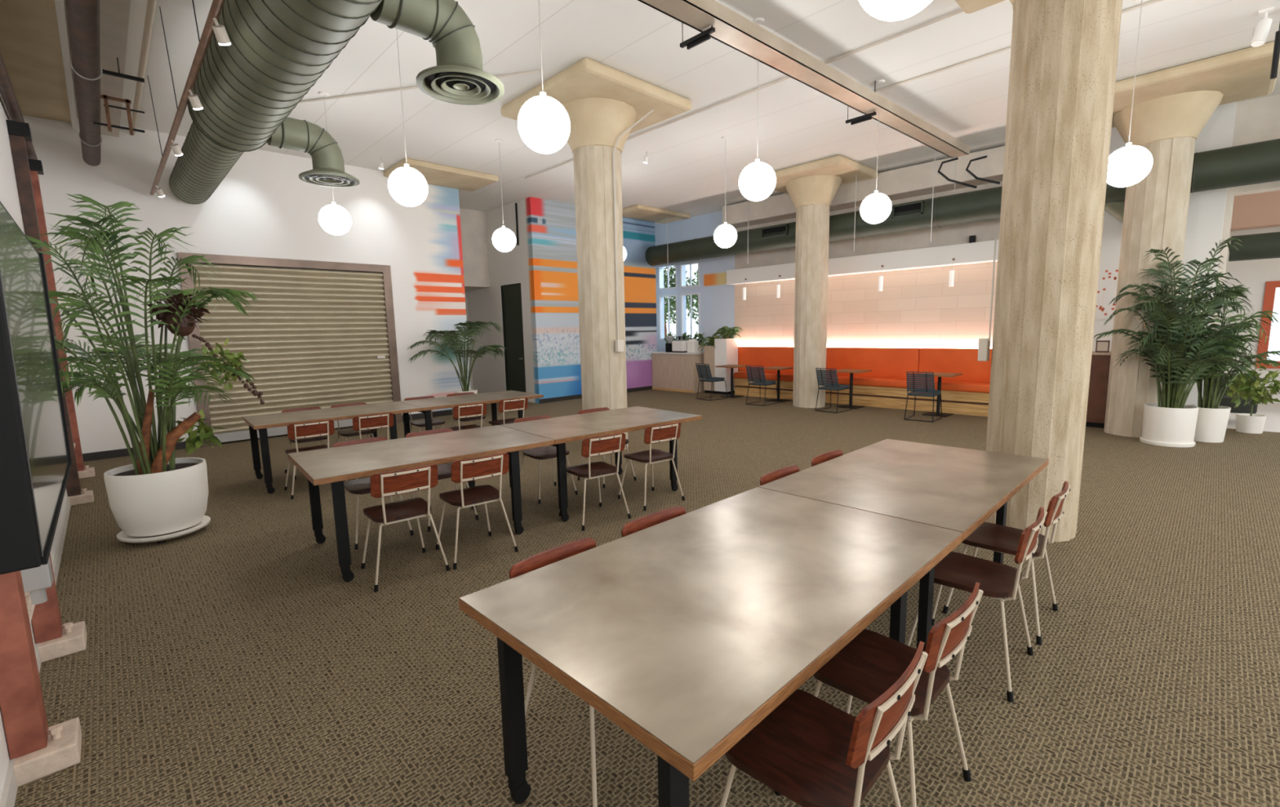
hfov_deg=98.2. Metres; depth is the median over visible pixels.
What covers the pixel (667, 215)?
cable
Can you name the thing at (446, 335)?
potted palm
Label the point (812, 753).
dining chair
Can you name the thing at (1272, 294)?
window
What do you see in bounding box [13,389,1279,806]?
floor
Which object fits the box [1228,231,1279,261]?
duct
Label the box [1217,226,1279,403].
wall
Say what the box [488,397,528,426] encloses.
dining chair
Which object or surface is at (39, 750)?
steel post
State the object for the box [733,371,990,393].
seat cushion
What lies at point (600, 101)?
concrete column
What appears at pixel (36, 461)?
wall display
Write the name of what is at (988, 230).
wall
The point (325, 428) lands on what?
dining chair
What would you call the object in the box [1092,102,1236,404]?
wall
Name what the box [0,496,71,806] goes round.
baseboard
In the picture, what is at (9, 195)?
wall
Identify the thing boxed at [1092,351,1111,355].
countertop
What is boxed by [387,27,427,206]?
globe pendant
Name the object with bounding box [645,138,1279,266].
duct
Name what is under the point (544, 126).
globe pendant
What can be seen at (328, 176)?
diffuser
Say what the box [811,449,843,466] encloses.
dining chair
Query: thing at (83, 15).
drain pipe
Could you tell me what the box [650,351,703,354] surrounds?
countertop
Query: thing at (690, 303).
window
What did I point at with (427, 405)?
work table
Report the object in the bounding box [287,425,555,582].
work table
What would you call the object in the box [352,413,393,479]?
dining chair
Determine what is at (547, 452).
dining chair
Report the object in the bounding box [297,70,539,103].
conduit
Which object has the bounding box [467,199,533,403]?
wall
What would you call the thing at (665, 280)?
window
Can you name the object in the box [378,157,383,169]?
ceiling spotlight
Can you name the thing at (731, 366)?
cafe table
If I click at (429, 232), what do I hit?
wall
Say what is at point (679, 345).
coffee machine
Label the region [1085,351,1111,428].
base cabinet
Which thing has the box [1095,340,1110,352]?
picture frame
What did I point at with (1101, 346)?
picture
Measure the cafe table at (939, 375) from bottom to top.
0.745 m
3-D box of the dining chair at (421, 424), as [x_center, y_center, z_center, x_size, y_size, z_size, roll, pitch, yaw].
[-2.948,0.312,7.674,0.499,0.776,0.502,-8,10,-41]
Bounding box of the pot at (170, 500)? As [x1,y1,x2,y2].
[103,457,208,537]
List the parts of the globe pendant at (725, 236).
globe, cord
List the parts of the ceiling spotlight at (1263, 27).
stem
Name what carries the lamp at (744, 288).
attached to the soffit
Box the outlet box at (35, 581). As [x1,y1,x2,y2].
[20,555,53,604]
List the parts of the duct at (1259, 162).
hanger rod, hanger rod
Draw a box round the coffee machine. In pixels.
[671,336,688,352]
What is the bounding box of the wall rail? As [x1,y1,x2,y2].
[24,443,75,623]
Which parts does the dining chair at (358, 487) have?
seat, leg, backrest, leg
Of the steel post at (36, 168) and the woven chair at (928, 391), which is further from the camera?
the woven chair at (928, 391)
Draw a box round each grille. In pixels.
[760,224,788,238]
[892,200,924,218]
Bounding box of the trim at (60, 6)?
[54,0,78,128]
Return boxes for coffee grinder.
[665,336,674,352]
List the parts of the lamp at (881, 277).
lamp shade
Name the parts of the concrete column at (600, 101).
drop panel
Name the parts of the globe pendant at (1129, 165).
globe, cord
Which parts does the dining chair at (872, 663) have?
leg, leg, seat, seat frame, leg, frame, backrest, leg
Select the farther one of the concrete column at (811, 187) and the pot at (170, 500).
the concrete column at (811, 187)
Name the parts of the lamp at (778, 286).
lamp shade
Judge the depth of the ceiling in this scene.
6.59 m
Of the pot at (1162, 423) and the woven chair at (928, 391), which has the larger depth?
the woven chair at (928, 391)
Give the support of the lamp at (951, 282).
attached to the soffit
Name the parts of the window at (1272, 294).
pane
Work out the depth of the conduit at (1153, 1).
6.26 m
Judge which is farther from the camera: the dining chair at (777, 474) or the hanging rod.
the hanging rod
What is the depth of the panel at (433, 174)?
10.15 m
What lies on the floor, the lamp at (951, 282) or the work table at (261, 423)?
the work table at (261, 423)
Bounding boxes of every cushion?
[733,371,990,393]
[737,346,794,373]
[826,347,919,378]
[918,348,991,382]
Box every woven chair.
[695,363,727,400]
[746,365,778,406]
[815,368,852,413]
[903,371,942,422]
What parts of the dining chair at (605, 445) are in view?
leg, seat, leg, seat frame, backrest, frame, leg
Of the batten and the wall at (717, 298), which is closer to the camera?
the batten
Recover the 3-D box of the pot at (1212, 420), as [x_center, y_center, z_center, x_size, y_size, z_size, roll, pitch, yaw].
[7.654,0.269,7.494,0.430,0.460,0.430,-8,10,-43]
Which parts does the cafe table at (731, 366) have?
foot plate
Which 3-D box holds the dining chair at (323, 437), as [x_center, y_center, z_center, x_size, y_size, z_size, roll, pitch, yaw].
[-4.030,0.461,6.733,0.499,0.776,0.502,-8,10,-41]
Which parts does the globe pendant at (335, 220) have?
cord, globe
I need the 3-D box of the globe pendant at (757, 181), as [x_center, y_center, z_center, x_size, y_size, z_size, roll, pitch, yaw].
[1.167,-2.886,5.494,0.368,1.683,0.368,-8,10,-43]
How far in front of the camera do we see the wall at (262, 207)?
8.20 m
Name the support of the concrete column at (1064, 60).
on the floor
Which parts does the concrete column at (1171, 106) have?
drop panel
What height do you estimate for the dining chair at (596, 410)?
0.776 m
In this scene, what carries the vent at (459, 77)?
hanging from the ceiling
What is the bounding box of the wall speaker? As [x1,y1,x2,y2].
[968,235,976,243]
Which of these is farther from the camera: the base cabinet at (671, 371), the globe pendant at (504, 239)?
the base cabinet at (671, 371)
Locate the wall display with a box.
[0,201,71,574]
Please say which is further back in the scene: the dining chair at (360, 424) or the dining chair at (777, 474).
the dining chair at (360, 424)
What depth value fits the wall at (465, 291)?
14.80 m
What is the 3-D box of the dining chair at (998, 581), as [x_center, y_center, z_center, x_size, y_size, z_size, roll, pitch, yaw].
[1.627,0.880,2.692,0.502,0.776,0.499,6,10,43]
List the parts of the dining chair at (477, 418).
backrest, seat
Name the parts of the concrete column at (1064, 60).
drop panel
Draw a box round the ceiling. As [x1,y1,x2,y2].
[54,0,1279,225]
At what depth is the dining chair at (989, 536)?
3.04 m
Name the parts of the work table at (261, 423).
leg, leg, leg, leg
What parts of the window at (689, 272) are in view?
pane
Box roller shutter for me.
[177,252,402,447]
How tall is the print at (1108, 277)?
0.800 m
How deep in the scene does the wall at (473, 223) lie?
13.51 m
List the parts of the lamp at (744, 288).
lamp shade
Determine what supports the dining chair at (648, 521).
on the floor
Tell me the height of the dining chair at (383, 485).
0.776 m
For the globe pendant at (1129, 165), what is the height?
1.683 m
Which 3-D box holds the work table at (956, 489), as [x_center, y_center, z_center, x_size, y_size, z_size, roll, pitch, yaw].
[1.685,0.790,3.442,1.800,0.752,1.050,-9,11,-44]
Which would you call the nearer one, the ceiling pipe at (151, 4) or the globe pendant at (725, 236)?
the ceiling pipe at (151, 4)
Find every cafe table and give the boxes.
[715,364,746,398]
[763,366,793,402]
[836,368,871,408]
[920,372,962,417]
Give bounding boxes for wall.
[0,54,67,801]
[22,115,412,453]
[395,183,471,413]
[459,208,489,290]
[464,290,473,389]
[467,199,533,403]
[524,197,539,404]
[529,196,657,399]
[654,210,734,351]
[734,93,1279,372]
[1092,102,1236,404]
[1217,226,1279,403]
[1230,190,1279,231]
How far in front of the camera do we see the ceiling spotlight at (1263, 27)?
5.38 m
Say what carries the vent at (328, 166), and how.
hanging from the ceiling
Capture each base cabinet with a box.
[650,351,704,393]
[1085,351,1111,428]
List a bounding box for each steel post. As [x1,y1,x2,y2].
[0,570,81,786]
[6,120,93,506]
[27,158,94,479]
[31,553,87,662]
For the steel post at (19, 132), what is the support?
on the floor
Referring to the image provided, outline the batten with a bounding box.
[515,203,519,245]
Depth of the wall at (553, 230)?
13.17 m
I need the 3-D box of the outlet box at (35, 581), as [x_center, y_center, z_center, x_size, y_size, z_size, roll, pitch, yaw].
[-2.730,0.774,2.499,0.100,0.260,0.100,-8,10,-43]
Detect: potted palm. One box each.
[25,193,264,543]
[408,320,506,394]
[1093,236,1262,447]
[1175,287,1279,443]
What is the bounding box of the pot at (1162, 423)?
[1142,403,1199,444]
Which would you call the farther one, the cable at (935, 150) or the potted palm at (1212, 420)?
the cable at (935, 150)
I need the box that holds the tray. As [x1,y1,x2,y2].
[673,339,688,341]
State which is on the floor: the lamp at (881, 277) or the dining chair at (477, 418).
the dining chair at (477, 418)
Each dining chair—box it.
[281,406,327,479]
[284,419,334,499]
[330,402,375,442]
[332,436,413,550]
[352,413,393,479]
[360,464,450,591]
[404,395,444,431]
[405,428,479,531]
[435,453,518,569]
[445,403,489,456]
[446,391,485,426]
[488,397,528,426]
[508,537,597,806]
[513,415,577,503]
[558,432,631,530]
[577,407,636,488]
[617,422,684,511]
[621,506,685,537]
[720,641,928,806]
[760,465,799,486]
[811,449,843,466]
[813,582,983,806]
[906,506,1047,702]
[942,481,1071,645]
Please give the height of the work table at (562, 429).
0.752 m
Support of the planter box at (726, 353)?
on the floor
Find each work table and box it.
[242,401,422,493]
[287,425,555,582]
[398,390,543,437]
[458,487,963,806]
[500,406,702,521]
[758,439,1048,652]
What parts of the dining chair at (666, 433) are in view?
leg, leg, seat, leg, seat frame, backrest, frame, leg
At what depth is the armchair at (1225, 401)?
8.53 m
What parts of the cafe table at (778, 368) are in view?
foot plate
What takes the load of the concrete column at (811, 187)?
on the floor
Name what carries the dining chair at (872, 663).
on the floor
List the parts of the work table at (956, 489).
leg, leg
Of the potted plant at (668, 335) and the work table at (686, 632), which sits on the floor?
the work table at (686, 632)
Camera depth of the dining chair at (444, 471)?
4.97 m
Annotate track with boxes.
[146,0,231,197]
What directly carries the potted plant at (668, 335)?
on the base cabinet at (671, 371)
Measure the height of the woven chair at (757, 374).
0.843 m
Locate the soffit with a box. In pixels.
[726,240,999,284]
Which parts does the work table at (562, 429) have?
leg, leg, leg, leg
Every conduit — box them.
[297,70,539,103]
[524,8,964,178]
[613,109,653,351]
[873,0,1163,92]
[977,237,996,361]
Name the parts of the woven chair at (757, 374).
backrest, frame, frame, seat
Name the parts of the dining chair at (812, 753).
leg, seat, backrest, frame, leg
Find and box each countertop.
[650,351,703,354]
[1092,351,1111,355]
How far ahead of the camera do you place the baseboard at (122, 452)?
7.94 m
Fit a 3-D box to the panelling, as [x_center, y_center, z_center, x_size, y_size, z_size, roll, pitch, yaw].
[4.753,-1.900,11.761,0.008,1.750,6.720,-8,10,-43]
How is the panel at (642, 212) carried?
attached to the ceiling
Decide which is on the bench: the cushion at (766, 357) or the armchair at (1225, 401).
the cushion at (766, 357)
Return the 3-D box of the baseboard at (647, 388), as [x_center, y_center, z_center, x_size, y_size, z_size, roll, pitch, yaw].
[-0.911,-0.258,14.154,3.920,0.100,0.015,-8,10,-43]
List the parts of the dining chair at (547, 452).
leg, backrest, leg, seat, leg, leg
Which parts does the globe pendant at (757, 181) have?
globe, cord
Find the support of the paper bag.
on the base cabinet at (671, 371)
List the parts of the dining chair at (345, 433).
backrest, seat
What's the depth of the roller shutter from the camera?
9.31 m
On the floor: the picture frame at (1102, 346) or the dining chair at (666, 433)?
the dining chair at (666, 433)
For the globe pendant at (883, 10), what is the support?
hanging from the ceiling
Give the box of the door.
[500,283,525,392]
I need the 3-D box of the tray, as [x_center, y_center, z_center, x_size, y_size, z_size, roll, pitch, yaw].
[1.104,-1.671,14.634,0.280,0.030,0.320,-8,10,-43]
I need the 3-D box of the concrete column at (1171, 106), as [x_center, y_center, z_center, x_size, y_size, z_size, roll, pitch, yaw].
[6.880,-1.804,7.501,1.742,4.598,1.940,-8,10,-43]
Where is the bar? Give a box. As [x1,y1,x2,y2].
[102,57,144,82]
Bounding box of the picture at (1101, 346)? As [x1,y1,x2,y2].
[1097,342,1108,351]
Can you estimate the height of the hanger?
0.360 m
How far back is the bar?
5.37 m
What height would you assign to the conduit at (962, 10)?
0.028 m
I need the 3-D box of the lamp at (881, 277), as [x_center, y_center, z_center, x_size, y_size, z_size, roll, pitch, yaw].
[4.817,-2.504,11.055,0.125,0.512,0.080,-8,10,-43]
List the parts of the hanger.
frame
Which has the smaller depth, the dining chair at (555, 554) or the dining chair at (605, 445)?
the dining chair at (555, 554)
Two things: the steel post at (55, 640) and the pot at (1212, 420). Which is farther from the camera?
the pot at (1212, 420)
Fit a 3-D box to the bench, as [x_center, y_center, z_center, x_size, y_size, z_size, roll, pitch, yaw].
[4.525,-0.587,11.712,0.675,1.170,6.656,-8,10,-43]
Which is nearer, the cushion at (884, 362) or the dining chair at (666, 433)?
the dining chair at (666, 433)
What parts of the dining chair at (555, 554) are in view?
leg, backrest, leg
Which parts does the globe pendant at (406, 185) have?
cord, globe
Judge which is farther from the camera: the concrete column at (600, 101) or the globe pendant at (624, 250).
the globe pendant at (624, 250)
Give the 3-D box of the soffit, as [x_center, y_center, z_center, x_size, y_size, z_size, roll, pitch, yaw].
[4.612,-2.888,11.511,0.338,0.340,6.720,-8,10,-43]
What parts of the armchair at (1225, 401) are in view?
backrest, seat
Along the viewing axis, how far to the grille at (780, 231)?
11.89 m
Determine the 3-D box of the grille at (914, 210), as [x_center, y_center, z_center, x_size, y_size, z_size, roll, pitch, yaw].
[4.811,-3.475,9.946,0.080,0.210,0.520,-8,10,-43]
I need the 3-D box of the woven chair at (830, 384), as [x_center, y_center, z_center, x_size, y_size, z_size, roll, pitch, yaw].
[3.752,-0.281,10.749,0.615,0.843,0.466,-8,10,-40]
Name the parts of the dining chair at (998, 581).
leg, leg, seat, seat frame, leg, leg, frame, backrest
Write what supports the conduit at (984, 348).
attached to the concrete column at (1064, 60)
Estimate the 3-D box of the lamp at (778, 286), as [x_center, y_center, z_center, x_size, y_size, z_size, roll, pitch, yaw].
[3.192,-2.693,12.728,0.125,0.512,0.080,-8,10,-43]
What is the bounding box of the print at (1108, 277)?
[1094,266,1119,319]
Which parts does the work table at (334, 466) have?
leg, leg, leg, leg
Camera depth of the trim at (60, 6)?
5.51 m
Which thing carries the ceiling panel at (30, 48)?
attached to the ceiling
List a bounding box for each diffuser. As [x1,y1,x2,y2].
[298,166,359,187]
[416,61,504,105]
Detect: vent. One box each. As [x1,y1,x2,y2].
[266,116,359,187]
[369,0,504,105]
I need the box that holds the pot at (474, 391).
[454,389,477,394]
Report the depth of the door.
13.38 m
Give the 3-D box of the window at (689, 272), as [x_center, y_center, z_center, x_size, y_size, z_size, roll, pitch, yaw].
[1.380,-3.506,15.100,0.090,0.650,0.680,-8,10,-43]
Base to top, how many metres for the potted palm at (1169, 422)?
2.632 m
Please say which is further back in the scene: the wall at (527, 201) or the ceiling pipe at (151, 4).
the wall at (527, 201)
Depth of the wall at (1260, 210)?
10.24 m
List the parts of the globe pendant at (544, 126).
cord, globe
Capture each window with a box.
[657,262,676,289]
[658,294,677,340]
[680,261,699,288]
[680,293,699,339]
[1255,280,1279,368]
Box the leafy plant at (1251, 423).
[1222,363,1279,433]
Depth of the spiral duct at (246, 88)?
4.13 m
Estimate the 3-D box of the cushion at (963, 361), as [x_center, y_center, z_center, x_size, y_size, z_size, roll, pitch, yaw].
[6.247,-0.697,10.186,0.120,0.620,2.092,-8,10,-43]
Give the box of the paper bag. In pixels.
[687,339,698,352]
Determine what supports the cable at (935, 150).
hanging from the ceiling
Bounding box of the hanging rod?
[1270,22,1279,79]
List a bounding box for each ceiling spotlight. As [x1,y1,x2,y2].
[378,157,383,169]
[643,151,648,163]
[1250,6,1274,47]
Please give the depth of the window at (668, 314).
15.86 m
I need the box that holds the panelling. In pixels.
[734,262,997,348]
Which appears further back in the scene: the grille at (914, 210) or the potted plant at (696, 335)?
the potted plant at (696, 335)
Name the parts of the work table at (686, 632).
leg, leg, leg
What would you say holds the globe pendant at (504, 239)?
hanging from the ceiling
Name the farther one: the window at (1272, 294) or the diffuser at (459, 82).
the window at (1272, 294)
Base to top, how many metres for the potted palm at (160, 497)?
2.816 m
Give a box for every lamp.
[742,278,746,300]
[776,275,780,297]
[878,265,883,291]
[948,257,955,286]
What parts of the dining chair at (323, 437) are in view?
leg, backrest, seat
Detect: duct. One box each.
[100,0,130,137]
[168,0,382,204]
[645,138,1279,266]
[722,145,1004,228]
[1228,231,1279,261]
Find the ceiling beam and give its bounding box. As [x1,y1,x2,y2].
[637,0,999,188]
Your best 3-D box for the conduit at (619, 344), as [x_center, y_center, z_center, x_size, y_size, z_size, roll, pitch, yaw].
[-0.066,-2.264,7.291,0.637,3.139,0.092,-4,8,-22]
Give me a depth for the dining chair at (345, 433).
7.04 m
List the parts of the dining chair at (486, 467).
leg, leg, seat, seat frame, backrest, frame, leg, leg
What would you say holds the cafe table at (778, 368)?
on the floor
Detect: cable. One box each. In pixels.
[666,214,668,273]
[747,199,748,263]
[853,175,856,251]
[930,150,935,241]
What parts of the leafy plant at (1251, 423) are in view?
pot, stem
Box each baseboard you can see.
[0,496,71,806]
[82,409,453,462]
[539,386,652,404]
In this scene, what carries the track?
hanging from the ceiling
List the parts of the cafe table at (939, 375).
foot plate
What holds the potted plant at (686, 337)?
on the base cabinet at (671, 371)
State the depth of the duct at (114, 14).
5.25 m
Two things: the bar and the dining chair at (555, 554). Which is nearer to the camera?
the dining chair at (555, 554)
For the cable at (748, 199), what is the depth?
12.32 m
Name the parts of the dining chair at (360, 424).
backrest, frame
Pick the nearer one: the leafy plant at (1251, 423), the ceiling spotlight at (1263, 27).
the ceiling spotlight at (1263, 27)
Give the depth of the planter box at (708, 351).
14.03 m
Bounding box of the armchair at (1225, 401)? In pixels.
[1212,373,1257,413]
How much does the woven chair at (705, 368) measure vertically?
0.843 m
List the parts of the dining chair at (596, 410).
backrest, leg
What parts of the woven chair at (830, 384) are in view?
backrest, frame, frame, seat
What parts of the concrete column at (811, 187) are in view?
drop panel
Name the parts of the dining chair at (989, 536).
leg, leg, seat frame, seat, leg, leg, frame, backrest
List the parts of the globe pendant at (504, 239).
cord, globe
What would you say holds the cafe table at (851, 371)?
on the floor
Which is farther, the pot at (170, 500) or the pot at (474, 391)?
the pot at (474, 391)
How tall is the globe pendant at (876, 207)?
1.683 m
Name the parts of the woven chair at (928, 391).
backrest, frame, frame, seat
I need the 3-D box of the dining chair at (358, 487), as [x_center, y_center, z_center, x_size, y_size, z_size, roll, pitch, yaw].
[-2.215,0.710,4.579,0.499,0.776,0.502,-8,10,-41]
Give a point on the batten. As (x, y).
(516, 206)
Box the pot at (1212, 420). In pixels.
[1189,404,1231,443]
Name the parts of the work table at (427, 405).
leg, leg, leg, leg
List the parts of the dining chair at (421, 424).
backrest, frame, seat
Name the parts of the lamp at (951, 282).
lamp shade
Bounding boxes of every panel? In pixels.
[0,0,71,123]
[383,158,498,191]
[622,204,690,223]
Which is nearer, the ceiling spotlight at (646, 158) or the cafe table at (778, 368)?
the ceiling spotlight at (646, 158)
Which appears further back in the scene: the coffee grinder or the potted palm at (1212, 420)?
the coffee grinder
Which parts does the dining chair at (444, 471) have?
backrest, leg, seat, leg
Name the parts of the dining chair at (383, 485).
leg, leg, seat, backrest, seat frame, frame, leg, leg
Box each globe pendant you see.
[318,91,351,235]
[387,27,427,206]
[492,138,515,252]
[517,0,570,153]
[623,247,626,260]
[713,136,737,248]
[738,17,776,201]
[858,0,932,21]
[860,80,891,223]
[1106,0,1152,186]
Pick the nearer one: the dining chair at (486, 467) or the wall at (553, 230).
the dining chair at (486, 467)
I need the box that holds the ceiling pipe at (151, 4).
[131,0,156,134]
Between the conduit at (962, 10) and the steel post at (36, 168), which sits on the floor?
the steel post at (36, 168)
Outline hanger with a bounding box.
[93,94,144,135]
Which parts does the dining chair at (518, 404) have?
seat, backrest, frame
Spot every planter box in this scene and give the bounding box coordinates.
[697,335,721,393]
[710,326,742,395]
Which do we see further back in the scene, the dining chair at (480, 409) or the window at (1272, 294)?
the window at (1272, 294)
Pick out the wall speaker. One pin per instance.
(971, 238)
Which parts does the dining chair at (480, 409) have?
seat, backrest, frame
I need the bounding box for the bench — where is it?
[733,346,991,416]
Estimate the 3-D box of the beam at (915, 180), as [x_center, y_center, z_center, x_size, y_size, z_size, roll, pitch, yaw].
[4.509,-4.303,11.245,0.548,0.460,6.690,-8,10,-43]
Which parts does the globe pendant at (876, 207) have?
globe, cord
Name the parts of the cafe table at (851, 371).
foot plate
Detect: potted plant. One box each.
[663,331,677,343]
[680,332,691,339]
[689,331,706,351]
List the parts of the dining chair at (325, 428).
leg, leg, seat, backrest, frame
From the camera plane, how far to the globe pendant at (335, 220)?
6.86 m
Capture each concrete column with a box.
[500,57,692,449]
[773,155,878,408]
[955,0,1122,542]
[1103,41,1279,437]
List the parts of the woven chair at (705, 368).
backrest, frame, frame, seat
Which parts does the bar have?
rod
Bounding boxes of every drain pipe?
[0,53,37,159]
[66,0,102,166]
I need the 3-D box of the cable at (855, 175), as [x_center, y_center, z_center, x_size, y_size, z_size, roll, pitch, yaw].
[4.104,-3.699,10.563,0.014,1.540,0.012,-8,10,-43]

